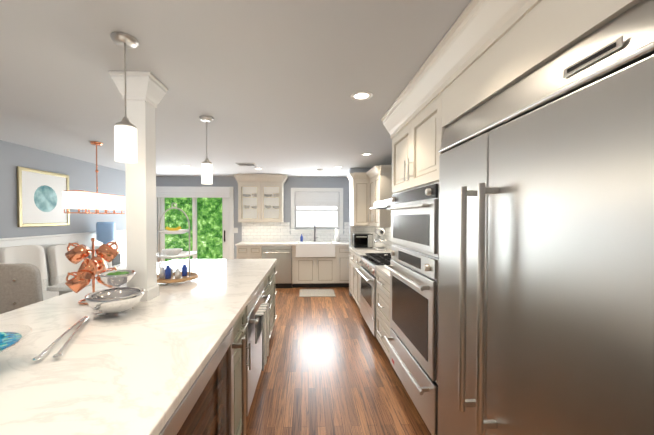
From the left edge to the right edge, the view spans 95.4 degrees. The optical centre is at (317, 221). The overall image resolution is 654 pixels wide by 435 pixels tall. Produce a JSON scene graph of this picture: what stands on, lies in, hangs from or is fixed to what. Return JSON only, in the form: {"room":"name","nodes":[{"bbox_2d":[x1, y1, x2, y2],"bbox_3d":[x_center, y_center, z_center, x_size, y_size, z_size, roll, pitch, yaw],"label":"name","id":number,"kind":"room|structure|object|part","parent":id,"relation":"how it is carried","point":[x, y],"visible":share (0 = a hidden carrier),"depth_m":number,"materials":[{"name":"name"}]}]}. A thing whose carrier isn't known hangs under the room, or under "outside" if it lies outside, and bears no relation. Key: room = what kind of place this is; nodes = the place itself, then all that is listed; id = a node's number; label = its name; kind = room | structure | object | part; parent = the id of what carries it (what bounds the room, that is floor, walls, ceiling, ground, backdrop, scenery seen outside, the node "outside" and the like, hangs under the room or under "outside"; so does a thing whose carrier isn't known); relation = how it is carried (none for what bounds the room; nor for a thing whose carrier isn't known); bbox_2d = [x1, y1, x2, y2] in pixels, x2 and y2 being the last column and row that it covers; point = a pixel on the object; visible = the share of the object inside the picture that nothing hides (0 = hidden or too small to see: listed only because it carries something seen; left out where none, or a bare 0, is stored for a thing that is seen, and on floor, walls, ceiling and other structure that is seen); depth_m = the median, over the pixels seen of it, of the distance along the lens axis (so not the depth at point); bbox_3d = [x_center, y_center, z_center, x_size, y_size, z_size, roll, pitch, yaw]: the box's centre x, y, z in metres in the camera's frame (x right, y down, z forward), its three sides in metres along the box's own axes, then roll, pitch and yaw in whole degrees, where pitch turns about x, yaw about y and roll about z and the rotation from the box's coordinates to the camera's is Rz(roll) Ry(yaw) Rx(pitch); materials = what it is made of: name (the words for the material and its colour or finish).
{"room":"kitchen","nodes":[
{"label":"kitchen","id":0,"kind":"room"},
{"bbox_2d":[0,140,125,237],"bbox_3d":[-3.788,0.252,1.893,0.150,2.400,9.880,0,1,-2],"label":"wall","id":1,"kind":"structure","parent":0,"point":[80,173],"depth_m":4.35,"materials":[{"name":"grey paint"}]},
{"bbox_2d":[16,166,69,226],"bbox_3d":[-3.775,-0.322,4.136,0.028,0.765,0.800,0,1,-2],"label":"framed art","id":2,"kind":"object","parent":1,"relation":"attached to","point":[39,197],"visible":0.94,"depth_m":4.05,"materials":[{"name":"white paper"}]},
{"bbox_2d":[0,230,125,285],"bbox_3d":[-3.688,0.837,1.906,0.049,1.230,9.579,0,1,-2],"label":"trim","id":3,"kind":"structure","parent":1,"relation":"attached to","point":[44,241],"depth_m":4.38,"materials":[{"name":"white"}]},
{"bbox_2d":[0,0,470,176],"bbox_3d":[-1.165,-0.999,1.964,5.400,0.100,9.880,0,1,-2],"label":"ceiling","id":4,"kind":"structure","parent":0,"point":[270,86],"depth_m":1.91,"materials":[{"name":"white paint"}]},
{"bbox_2d":[62,141,124,213],"bbox_3d":[-2.714,-0.538,3.664,0.228,0.874,0.770,0,1,-2],"label":"chandelier","id":5,"kind":"object","parent":4,"relation":"hanging from","point":[96,201],"visible":1,"depth_m":3.50,"materials":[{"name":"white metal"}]},
{"bbox_2d":[110,32,138,162],"bbox_3d":[-0.990,-0.626,1.536,0.124,0.628,0.124,0,1,-2],"label":"pendant light","id":6,"kind":"object","parent":4,"relation":"hanging from","point":[125,140],"visible":1,"depth_m":1.50,"materials":[{"name":"white glass"}]},
{"bbox_2d":[199,116,213,184],"bbox_3d":[-1.022,-0.656,2.755,0.124,0.608,0.124,0,1,-2],"label":"pendant light","id":7,"kind":"object","parent":4,"relation":"hanging from","point":[207,171],"visible":1,"depth_m":2.72,"materials":[{"name":"white glass"}]},
{"bbox_2d":[236,163,256,165],"bbox_3d":[-1.225,-0.992,5.150,0.320,0.012,0.250,0,1,-2],"label":"ceiling vent","id":8,"kind":"object","parent":4,"relation":"in","point":[246,164],"visible":0.98,"depth_m":5.12,"materials":[{"name":"white metal"}]},
{"bbox_2d":[350,91,372,100],"bbox_3d":[0.336,-0.951,2.247,0.168,0.003,0.168,0,1,-11],"label":"recessed light","id":9,"kind":"object","parent":4,"relation":"in","point":[362,95],"depth_m":2.24,"materials":[{"name":"white glass"}]},
{"bbox_2d":[156,176,348,263],"bbox_3d":[-1.333,0.172,6.846,5.100,2.400,0.150,0,1,-2],"label":"wall","id":10,"kind":"structure","parent":0,"point":[305,182],"depth_m":6.78,"materials":[{"name":"grey paint"}]},
{"bbox_2d":[156,187,229,197],"bbox_3d":[-2.788,-0.660,6.660,1.660,0.230,0.042,0,1,-2],"label":"blind valance","id":11,"kind":"object","parent":10,"relation":"attached to","point":[192,192],"visible":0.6,"depth_m":6.64,"materials":[{"name":"white fabric"}]},
{"bbox_2d":[158,198,229,262],"bbox_3d":[-2.792,0.334,6.775,1.616,2.076,0.115,0,1,-2],"label":"sliding door","id":12,"kind":"structure","parent":10,"relation":"in","point":[225,222],"depth_m":6.77,"materials":[{"name":"white"}]},
{"bbox_2d":[156,186,343,258],"bbox_3d":[-1.534,0.289,6.735,4.310,2.170,0.059,0,1,-2],"label":"trim","id":13,"kind":"structure","parent":10,"relation":"attached to","point":[293,230],"depth_m":6.77,"materials":[{"name":"white wood"}]},
{"bbox_2d":[237,174,284,183],"bbox_3d":[-1.229,-0.929,6.569,0.950,0.180,0.350,0,1,-2],"label":"crown molding","id":14,"kind":"structure","parent":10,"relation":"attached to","point":[241,178],"depth_m":6.35,"materials":[{"name":"beige wood"}]},
{"bbox_2d":[242,222,348,240],"bbox_3d":[-0.252,0.223,6.801,2.918,0.436,0.012,0,1,-2],"label":"backsplash","id":15,"kind":"structure","parent":10,"relation":"attached to","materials":[{"name":"tile"}]},
{"bbox_2d":[295,192,338,227],"bbox_3d":[-0.003,-0.268,6.857,1.016,0.836,0.086,0,1,-2],"label":"kitchen window","id":16,"kind":"structure","parent":10,"relation":"in","point":[306,199],"depth_m":6.82,"materials":[{"name":"white"}]},
{"bbox_2d":[313,221,317,241],"bbox_3d":[-0.028,0.208,6.617,0.104,0.475,0.248,0,1,-2],"label":"faucet","id":17,"kind":"object","parent":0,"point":[314,231],"visible":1,"depth_m":6.52,"materials":[{"name":"grey metal"}]},
{"bbox_2d":[241,287,430,434],"bbox_3d":[-1.165,1.500,2.004,5.400,0.100,9.880,0,1,-2],"label":"floor","id":18,"kind":"structure","parent":0,"point":[329,369],"depth_m":2.71,"materials":[{"name":"brown wood"}]},
{"bbox_2d":[0,263,42,313],"bbox_3d":[-2.743,0.898,2.791,0.560,1.080,0.620,0,1,-2],"label":"tufted chair","id":19,"kind":"object","parent":18,"relation":"on","point":[20,285],"visible":0.33,"depth_m":2.53,"materials":[{"name":"fabric"}]},
{"bbox_2d":[0,245,58,300],"bbox_3d":[-3.477,0.863,3.705,0.624,1.120,0.560,0,1,-2],"label":"chair","id":20,"kind":"object","parent":18,"relation":"on","point":[33,254],"visible":0.25,"depth_m":3.78,"materials":[{"name":"white fabric"}]},
{"bbox_2d":[47,243,95,284],"bbox_3d":[-3.500,0.872,4.405,0.620,1.080,0.560,0,1,-2],"label":"chair","id":21,"kind":"object","parent":18,"relation":"on","point":[60,263],"visible":0.42,"depth_m":4.25,"materials":[{"name":"white fabric"}]},
{"bbox_2d":[41,262,162,295],"bbox_3d":[-2.720,1.041,3.854,0.960,0.760,1.900,0,1,-2],"label":"dining table","id":22,"kind":"object","parent":18,"relation":"on","point":[62,288],"visible":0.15,"depth_m":3.21,"materials":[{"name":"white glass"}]},
{"bbox_2d":[90,222,120,279],"bbox_3d":[-3.563,0.701,5.071,0.380,1.400,0.320,0,1,-2],"label":"water cooler","id":23,"kind":"object","parent":18,"relation":"on","point":[105,232],"visible":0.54,"depth_m":4.97,"materials":[{"name":"blue plastic"}]},
{"bbox_2d":[160,259,276,434],"bbox_3d":[-1.078,1.011,1.660,1.290,0.890,4.500,0,1,-2],"label":"kitchen island","id":24,"kind":"object","parent":18,"relation":"on","point":[239,328],"depth_m":1.89,"materials":[{"name":"wood"},{"name":"metal"}]},
{"bbox_2d":[0,259,275,434],"bbox_3d":[-1.130,0.546,1.642,1.345,0.040,4.584,0,1,-2],"label":"island countertop","id":25,"kind":"structure","parent":24,"relation":"on","point":[119,374],"depth_m":1.20,"materials":[{"name":"white stone"}]},
{"bbox_2d":[0,324,31,354],"bbox_3d":[-1.232,0.476,1.035,0.350,0.118,0.350,0,1,-2],"label":"bowl","id":26,"kind":"object","parent":25,"relation":"on","point":[8,340],"visible":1,"depth_m":1.10,"materials":[{"name":"teal glass"}]},
{"bbox_2d":[32,316,88,360],"bbox_3d":[-1.123,0.515,1.365,0.247,0.017,0.503,0,1,-2],"label":"serving tongs","id":27,"kind":"object","parent":25,"relation":"on","point":[59,353],"visible":1,"depth_m":1.28,"materials":[{"name":"silver metal"}]},
{"bbox_2d":[65,238,118,304],"bbox_3d":[-1.464,0.312,1.944,0.285,0.417,0.285,0,1,-2],"label":"mug tree","id":28,"kind":"object","parent":25,"relation":"on","point":[89,269],"visible":0.92,"depth_m":1.90,"materials":[{"name":"brown metal"}]},
{"bbox_2d":[85,270,144,319],"bbox_3d":[-1.148,0.416,1.720,0.305,0.215,0.365,0,1,-2],"label":"bowl","id":29,"kind":"object","parent":25,"relation":"on","point":[115,299],"visible":1,"depth_m":1.71,"materials":[{"name":"silver metal"}]},
{"bbox_2d":[108,71,167,300],"bbox_3d":[-1.186,-0.214,2.006,0.254,1.467,0.254,0,1,-2],"label":"post","id":30,"kind":"object","parent":25,"relation":"on","point":[145,92],"visible":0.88,"depth_m":1.95,"materials":[{"name":"white wood"}]},
{"bbox_2d":[157,203,197,284],"bbox_3d":[-1.214,0.174,2.532,0.370,0.675,0.370,0,1,-2],"label":"tiered stand","id":31,"kind":"object","parent":25,"relation":"on","point":[167,275],"visible":0.98,"depth_m":2.48,"materials":[{"name":"silver metal"}]},
{"bbox_2d":[159,327,245,434],"bbox_3d":[-0.722,1.019,1.161,0.707,0.880,0.930,0,1,-2],"label":"beverage cooler","id":32,"kind":"object","parent":24,"relation":"in","point":[205,406],"visible":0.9,"depth_m":1.33,"materials":[{"name":"silver metal"}]},
{"bbox_2d":[245,281,270,415],"bbox_3d":[-0.771,0.999,2.420,0.697,0.880,0.788,0,1,-2],"label":"dishwasher","id":33,"kind":"object","parent":24,"relation":"in","point":[252,307],"visible":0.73,"depth_m":2.22,"materials":[{"name":"silver metal"}]},
{"bbox_2d":[255,303,268,370],"bbox_3d":[-0.423,0.879,2.310,0.065,0.412,0.290,0,1,-2],"label":"dish towel","id":34,"kind":"object","parent":33,"relation":"hanging from","point":[262,325],"visible":0.98,"depth_m":2.25,"materials":[{"name":"white fabric"}]},
{"bbox_2d":[237,248,261,258],"bbox_3d":[-1.412,0.934,6.445,0.515,0.890,0.650,0,1,-2],"label":"base cabinet","id":35,"kind":"object","parent":18,"relation":"on","point":[242,253],"depth_m":6.12,"materials":[{"name":"beige wood"}]},
{"bbox_2d":[237,240,296,247],"bbox_3d":[-1.071,0.469,6.442,1.236,0.040,0.665,0,1,-2],"label":"countertop","id":36,"kind":"structure","parent":35,"relation":"on","point":[245,243],"depth_m":6.22,"materials":[{"name":"white stone"}]},
{"bbox_2d":[296,242,334,256],"bbox_3d":[-0.042,0.582,6.389,0.814,0.285,0.525,0,1,-2],"label":"sink","id":37,"kind":"object","parent":36,"relation":"in","point":[315,249],"visible":0.98,"depth_m":6.13,"materials":[{"name":"white ceramic"}]},
{"bbox_2d":[262,246,291,287],"bbox_3d":[-0.843,0.937,6.411,0.614,0.885,0.697,0,1,-2],"label":"dishwasher","id":38,"kind":"object","parent":35,"relation":"in","point":[282,255],"visible":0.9,"depth_m":6.13,"materials":[{"name":"silver metal"}]},
{"bbox_2d":[293,256,316,287],"bbox_3d":[-0.222,1.056,6.488,0.466,0.645,0.650,0,1,-2],"label":"base cabinet","id":39,"kind":"object","parent":18,"relation":"on","point":[304,268],"depth_m":6.17,"materials":[{"name":"beige wood"}]},
{"bbox_2d":[299,289,335,296],"bbox_3d":[-0.005,1.382,5.795,0.680,0.014,0.560,0,1,-2],"label":"area rug","id":40,"kind":"object","parent":18,"relation":"on","point":[316,293],"visible":0.98,"depth_m":5.71,"materials":[{"name":"beige fabric"}]},
{"bbox_2d":[317,256,336,286],"bbox_3d":[0.132,1.056,6.500,0.467,0.645,0.650,0,1,-2],"label":"base cabinet","id":41,"kind":"object","parent":18,"relation":"on","point":[326,266],"depth_m":6.18,"materials":[{"name":"beige wood"}]},
{"bbox_2d":[335,244,353,286],"bbox_3d":[0.613,0.933,6.515,0.496,0.890,0.650,0,1,-2],"label":"base cabinet","id":42,"kind":"object","parent":18,"relation":"on","point":[341,250],"depth_m":6.19,"materials":[{"name":"beige wood"}]},
{"bbox_2d":[333,240,351,243],"bbox_3d":[0.791,0.468,6.506,0.854,0.040,0.665,0,1,-2],"label":"countertop","id":43,"kind":"structure","parent":42,"relation":"on","point":[342,241],"depth_m":6.46,"materials":[{"name":"white stone"}]},
{"bbox_2d":[334,226,340,241],"bbox_3d":[0.455,0.272,6.634,0.150,0.346,0.148,0,1,-2],"label":"paper towel holder","id":44,"kind":"object","parent":43,"relation":"on","point":[337,234],"visible":1,"depth_m":6.58,"materials":[{"name":"white paper"}]},
{"bbox_2d":[349,252,352,295],"bbox_3d":[0.936,0.952,5.339,0.650,0.890,0.459,0,1,-2],"label":"base cabinet","id":45,"kind":"object","parent":18,"relation":"on","point":[350,253],"depth_m":5.37,"materials":[{"name":"beige wood"}]},
{"bbox_2d":[353,256,362,307],"bbox_3d":[0.955,0.961,4.780,0.650,0.890,0.867,0,1,-2],"label":"base cabinet","id":46,"kind":"object","parent":18,"relation":"on","point":[356,276],"depth_m":4.76,"materials":[{"name":"beige wood"}]},
{"bbox_2d":[349,248,390,255],"bbox_3d":[0.941,0.493,4.951,0.665,0.040,1.221,0,1,-2],"label":"countertop","id":47,"kind":"structure","parent":46,"relation":"on","point":[356,251],"depth_m":4.86,"materials":[{"name":"white stone"}]},
{"bbox_2d":[352,233,372,247],"bbox_3d":[0.819,0.341,5.369,0.340,0.250,0.317,0,1,-2],"label":"toaster oven","id":48,"kind":"object","parent":47,"relation":"on","point":[362,240],"visible":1,"depth_m":5.25,"materials":[{"name":"black"}]},
{"bbox_2d":[373,228,386,250],"bbox_3d":[1.043,0.286,4.963,0.204,0.372,0.300,0,1,-2],"label":"stand mixer","id":49,"kind":"object","parent":47,"relation":"on","point":[380,243],"visible":1,"depth_m":4.86,"materials":[{"name":"white metal"}]},
{"bbox_2d":[355,253,390,343],"bbox_3d":[0.927,0.925,3.881,0.729,0.990,0.907,0,1,-2],"label":"range","id":50,"kind":"object","parent":18,"relation":"on","point":[366,270],"visible":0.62,"depth_m":3.74,"materials":[{"name":"silver metal"}]},
{"bbox_2d":[375,268,391,359],"bbox_3d":[1.013,0.987,3.117,0.650,0.890,0.610,0,1,-2],"label":"base cabinet","id":51,"kind":"object","parent":18,"relation":"on","point":[383,326],"depth_m":3.11,"materials":[{"name":"beige"}]},
{"bbox_2d":[375,265,389,279],"bbox_3d":[1.005,0.522,3.109,0.665,0.040,0.608,0,1,-2],"label":"countertop","id":52,"kind":"structure","parent":51,"relation":"on","point":[385,272],"depth_m":3.08,"materials":[{"name":"white stone"}]},
{"bbox_2d":[438,0,653,434],"bbox_3d":[1.024,0.458,1.201,0.740,2.002,1.139,0,1,-2],"label":"fridge","id":53,"kind":"object","parent":18,"relation":"on","point":[546,258],"visible":1,"depth_m":0.93,"materials":[{"name":"silver metal"}]},
{"bbox_2d":[349,168,370,295],"bbox_3d":[0.940,0.192,5.644,0.640,2.400,0.150,0,1,-2],"label":"wall","id":54,"kind":"structure","parent":0,"point":[352,170],"depth_m":5.55,"materials":[{"name":"grey paint"}]},
{"bbox_2d":[349,172,368,227],"bbox_3d":[0.780,-0.394,5.357,0.298,0.920,0.386,0,1,-2],"label":"upper cabinet","id":55,"kind":"object","parent":54,"relation":"attached to","point":[359,181],"depth_m":5.21,"materials":[{"name":"beige wood"}]},
{"bbox_2d":[351,225,391,248],"bbox_3d":[0.990,0.149,4.182,0.632,0.668,2.766,0,1,-2],"label":"backsplash","id":56,"kind":"structure","parent":54,"relation":"attached to","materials":[{"name":"tile"}]},
{"bbox_2d":[369,168,372,227],"bbox_3d":[1.079,-0.388,5.010,0.385,0.920,0.440,0,1,-2],"label":"upper cabinet","id":57,"kind":"object","parent":0,"relation":"attached to","point":[371,170],"depth_m":5.06,"materials":[{"name":"beige wood"}]},
{"bbox_2d":[373,165,391,227],"bbox_3d":[1.108,-0.383,4.685,0.350,0.920,0.440,0,1,-2],"label":"upper cabinet","id":58,"kind":"object","parent":0,"relation":"attached to","point":[382,201],"depth_m":4.47,"materials":[{"name":"beige wood"}]},
{"bbox_2d":[370,199,391,208],"bbox_3d":[1.043,-0.228,3.867,0.536,0.104,0.895,0,1,-2],"label":"range hood","id":59,"kind":"object","parent":58,"relation":"attached to","point":[384,204],"depth_m":3.78,"materials":[{"name":"silver metal"}]},
{"bbox_2d":[389,104,404,195],"bbox_3d":[1.033,-0.606,2.500,0.650,0.696,0.573,0,1,-2],"label":"upper cabinet","id":60,"kind":"object","parent":0,"relation":"attached to","point":[397,121],"depth_m":2.57,"materials":[{"name":"beige wood"}]},
{"bbox_3d":[1.023,-0.742,1.344,0.750,0.386,3.080,0,1,-2],"label":"tall fascia crown","id":61,"kind":"part","parent":60,"relation":"part of","materials":[{"name":"beige wood"}]},
{"bbox_2d":[405,60,444,190],"bbox_3d":[1.049,-0.599,2.050,0.650,0.696,0.572,0,1,-2],"label":"upper cabinet","id":62,"kind":"object","parent":0,"relation":"attached to","point":[424,133],"depth_m":1.99,"materials":[{"name":"beige wood"}]},
{"bbox_2d":[384,182,438,434],"bbox_3d":[0.980,0.536,2.291,0.713,1.570,0.971,0,1,-2],"label":"double wall oven","id":63,"kind":"object","parent":62,"relation":"in","point":[413,269],"visible":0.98,"depth_m":2.08,"materials":[{"name":"silver metal"}]},
{"bbox_2d":[441,0,642,127],"bbox_3d":[1.079,-0.740,1.184,0.650,0.386,1.152,0,1,-2],"label":"upper cabinet","id":64,"kind":"object","parent":0,"relation":"attached to","point":[483,51],"depth_m":1.16,"materials":[{"name":"beige wood"}]},
{"label":"outside","id":65,"kind":"structure","parent":0,"visible":0},
{"bbox_2d":[165,198,222,261],"bbox_3d":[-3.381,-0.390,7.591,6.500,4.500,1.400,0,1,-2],"label":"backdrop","id":66,"kind":"structure","parent":65,"point":[176,240],"depth_m":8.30,"materials":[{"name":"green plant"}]},
{"bbox_2d":[297,206,336,226],"bbox_3d":[0.067,-0.391,7.711,3.200,2.900,0.001,0,1,-2],"label":"sky","id":67,"kind":"structure","parent":65,"point":[325,217],"depth_m":7.71,"materials":[{"name":"white"}]}
]}

